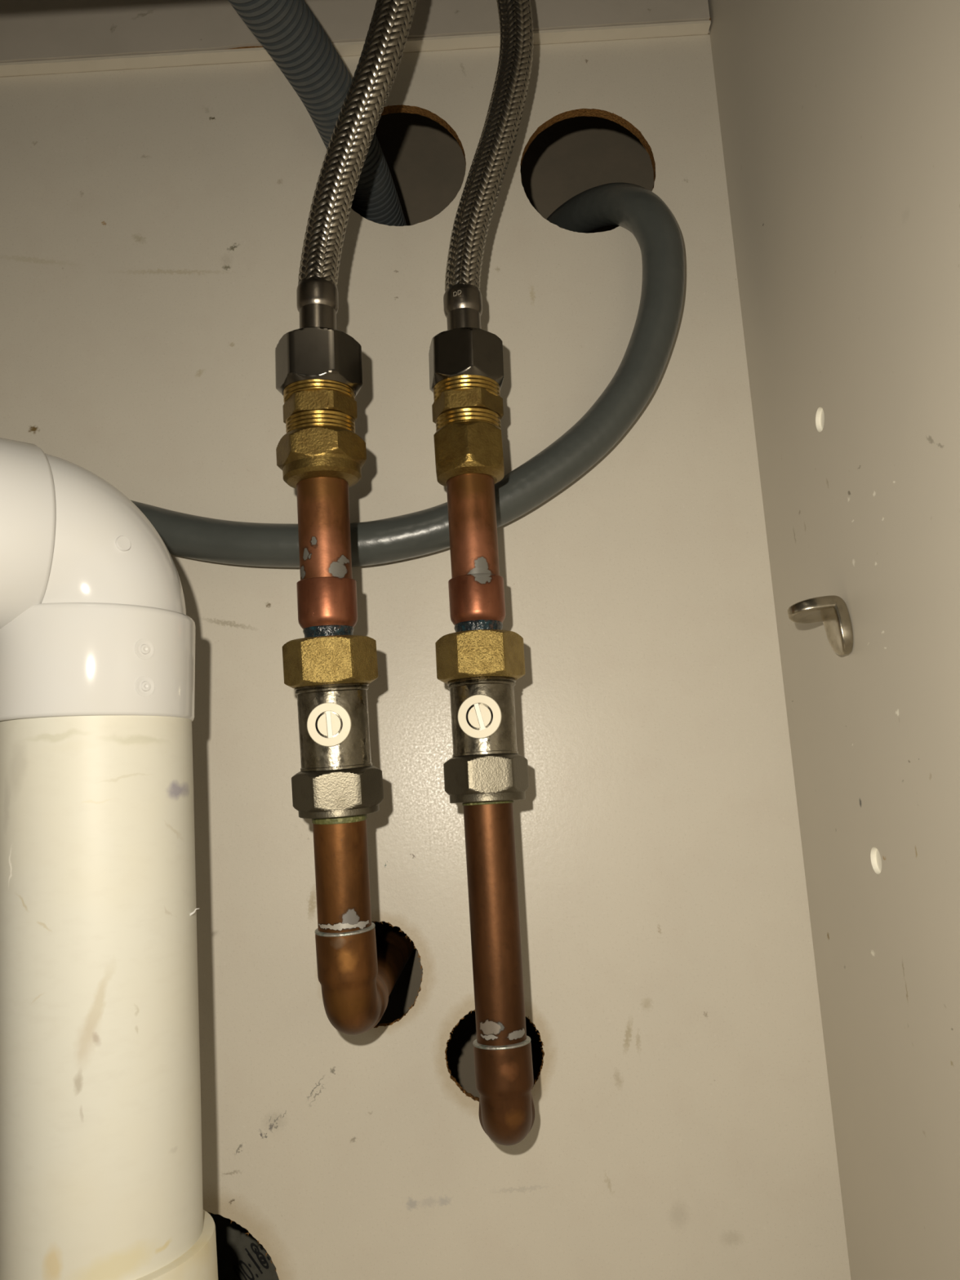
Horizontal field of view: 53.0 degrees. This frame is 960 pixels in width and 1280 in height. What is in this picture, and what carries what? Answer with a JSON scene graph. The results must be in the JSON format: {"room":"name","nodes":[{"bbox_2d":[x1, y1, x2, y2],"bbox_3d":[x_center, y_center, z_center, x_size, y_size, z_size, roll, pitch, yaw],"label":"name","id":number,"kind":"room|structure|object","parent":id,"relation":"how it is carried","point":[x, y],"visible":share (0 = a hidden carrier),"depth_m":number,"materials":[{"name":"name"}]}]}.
{"room":"under-sink cabinet","nodes":[
{"label":"under-sink cabinet","id":0,"kind":"room"},
{"bbox_2d":[0,29,850,1279],"bbox_3d":[-0.160,-0.042,0.350,0.525,0.620,0.005,-3,-10,0],"label":"wall","id":1,"kind":"structure","parent":0,"point":[153,221],"depth_m":0.34,"materials":[{"name":"laminate"}]},
{"bbox_2d":[208,1212,279,1279],"bbox_3d":[-0.095,0.235,0.378,0.090,0.075,0.004,-3,-10,0],"label":"hole","id":2,"kind":"object","parent":1,"relation":"in","point":[240,1256],"visible":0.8,"depth_m":0.38,"materials":[{"name":"black"}]},
{"bbox_2d":[227,0,407,226],"bbox_3d":[-0.053,-0.187,0.367,0.030,0.028,0.215,-5,-10,11],"label":"corrugated hose","id":3,"kind":"object","parent":1,"relation":"attached to","point":[291,33],"visible":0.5,"depth_m":0.32,"materials":[{"name":"grey plastic"}]},
{"bbox_2d":[0,0,710,62],"bbox_3d":[-0.176,-0.286,0.387,0.524,0.125,0.006,-3,-10,0],"label":"trim","id":4,"kind":"structure","parent":1,"relation":"attached to","point":[31,30],"depth_m":0.38,"materials":[{"name":"laminate"}]},
{"bbox_2d":[0,20,711,76],"bbox_3d":[-0.172,-0.224,0.377,0.524,0.001,0.006,-3,-10,0],"label":"trim","id":5,"kind":"structure","parent":1,"relation":"attached to","point":[690,28],"depth_m":0.38,"materials":[{"name":"beige wood"}]},
{"bbox_2d":[129,182,684,567],"bbox_3d":[-0.066,-0.103,0.392,0.286,0.175,0.109,-3,-10,0],"label":"hose","id":6,"kind":"object","parent":1,"relation":"attached to","point":[635,208],"visible":0.72,"depth_m":0.33,"materials":[{"name":"grey plastic"}]},
{"bbox_2d":[351,112,653,1097],"bbox_3d":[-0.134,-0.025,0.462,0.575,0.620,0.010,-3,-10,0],"label":"holes","id":7,"kind":"structure","parent":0,"point":[571,157],"depth_m":0.49,"materials":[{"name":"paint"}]},
{"bbox_2d":[311,813,414,1035],"bbox_3d":[-0.037,0.093,0.349,0.017,0.065,0.176,-3,-10,0],"label":"pipe","id":8,"kind":"object","parent":7,"relation":"attached to","point":[357,972],"visible":1,"depth_m":0.27,"materials":[{"name":"brown metal"}]},
{"bbox_2d":[282,635,383,818],"bbox_3d":[-0.042,0.025,0.276,0.027,0.052,0.028,-3,-10,0],"label":"valve","id":9,"kind":"object","parent":8,"relation":"attached to","point":[330,677],"visible":1,"depth_m":0.27,"materials":[{"name":"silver metal"}]},
{"bbox_2d":[296,476,357,637],"bbox_3d":[-0.045,-0.024,0.281,0.017,0.051,0.019,-3,-10,0],"label":"copper pipe","id":10,"kind":"object","parent":9,"relation":"attached to","point":[327,605],"visible":1,"depth_m":0.28,"materials":[{"name":"brown metal"}]},
{"bbox_2d":[275,379,366,488],"bbox_3d":[-0.047,-0.061,0.286,0.027,0.032,0.024,-3,-10,0],"label":"coupling","id":11,"kind":"object","parent":10,"relation":"attached to","point":[320,440],"visible":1,"depth_m":0.28,"materials":[{"name":"gold metal"}]},
{"bbox_2d":[275,0,416,396],"bbox_3d":[-0.037,-0.146,0.292,0.058,0.143,0.026,-8,-11,23],"label":"hose","id":12,"kind":"object","parent":11,"relation":"attached to","point":[315,350],"visible":0.98,"depth_m":0.29,"materials":[{"name":"metal"}]},
{"bbox_2d":[462,800,534,1146],"bbox_3d":[0.006,0.109,0.351,0.017,0.100,0.165,-3,-10,0],"label":"pipe","id":13,"kind":"object","parent":7,"relation":"attached to","point":[503,1056],"visible":1,"depth_m":0.27,"materials":[{"name":"brown metal"}]},
{"bbox_2d":[435,629,528,803],"bbox_3d":[0.001,0.023,0.290,0.027,0.050,0.024,-3,-10,0],"label":"valve","id":14,"kind":"object","parent":13,"relation":"attached to","point":[480,668],"visible":1,"depth_m":0.28,"materials":[{"name":"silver metal"}]},
{"bbox_2d":[446,473,505,631],"bbox_3d":[-0.002,-0.027,0.299,0.017,0.054,0.017,-3,-10,0],"label":"copper pipe","id":15,"kind":"object","parent":14,"relation":"attached to","point":[476,587],"visible":1,"depth_m":0.29,"materials":[{"name":"brown metal"}]},
{"bbox_2d":[431,374,504,486],"bbox_3d":[-0.004,-0.067,0.306,0.023,0.034,0.024,-3,-10,0],"label":"coupling","id":16,"kind":"object","parent":15,"relation":"attached to","point":[468,410],"visible":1,"depth_m":0.30,"materials":[{"name":"gold metal"}]},
{"bbox_2d":[428,0,533,392],"bbox_3d":[-0.001,-0.165,0.321,0.042,0.171,0.024,-6,-10,17],"label":"hose","id":17,"kind":"object","parent":16,"relation":"attached to","point":[464,348],"visible":0.98,"depth_m":0.31,"materials":[{"name":"metal"}]},
{"bbox_2d":[707,0,959,1279],"bbox_3d":[0.107,-0.091,0.157,0.016,0.620,0.610,-3,-10,0],"label":"wall","id":18,"kind":"structure","parent":0,"point":[839,120],"depth_m":0.26,"materials":[{"name":"grey laminate"}]},
{"bbox_2d":[786,595,853,655],"bbox_3d":[0.101,-0.004,0.276,0.025,0.017,0.013,-3,-10,0],"label":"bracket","id":19,"kind":"object","parent":18,"relation":"attached to","point":[832,611],"visible":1,"depth_m":0.27,"materials":[{"name":"metal"}]},
{"bbox_3d":[-0.144,0.238,0.103,0.525,0.016,0.610,-3,-10,0],"label":"floor","id":20,"kind":"structure","parent":0,"visible":0},
{"bbox_2d":[0,437,217,1279],"bbox_3d":[-0.127,0.092,0.232,0.110,0.281,0.316,-9,-11,27],"label":"pipe","id":21,"kind":"object","parent":20,"relation":"on","point":[101,1162],"visible":1,"depth_m":0.22,"materials":[{"name":"white plastic"}]},
{"bbox_2d":[0,437,56,628],"bbox_3d":[-0.126,-0.026,0.231,0.032,0.049,0.049,5,-13,-41],"label":"socket","id":22,"kind":"object","parent":21,"relation":"attached to","point":[28,474],"depth_m":0.22,"materials":[{"name":"white plastic"}]},
{"bbox_2d":[0,602,195,721],"bbox_3d":[-0.100,0.008,0.248,0.050,0.028,0.050,-3,-10,0],"label":"socket","id":23,"kind":"object","parent":21,"relation":"attached to","point":[60,661],"depth_m":0.23,"materials":[{"name":"white plastic"}]}
]}

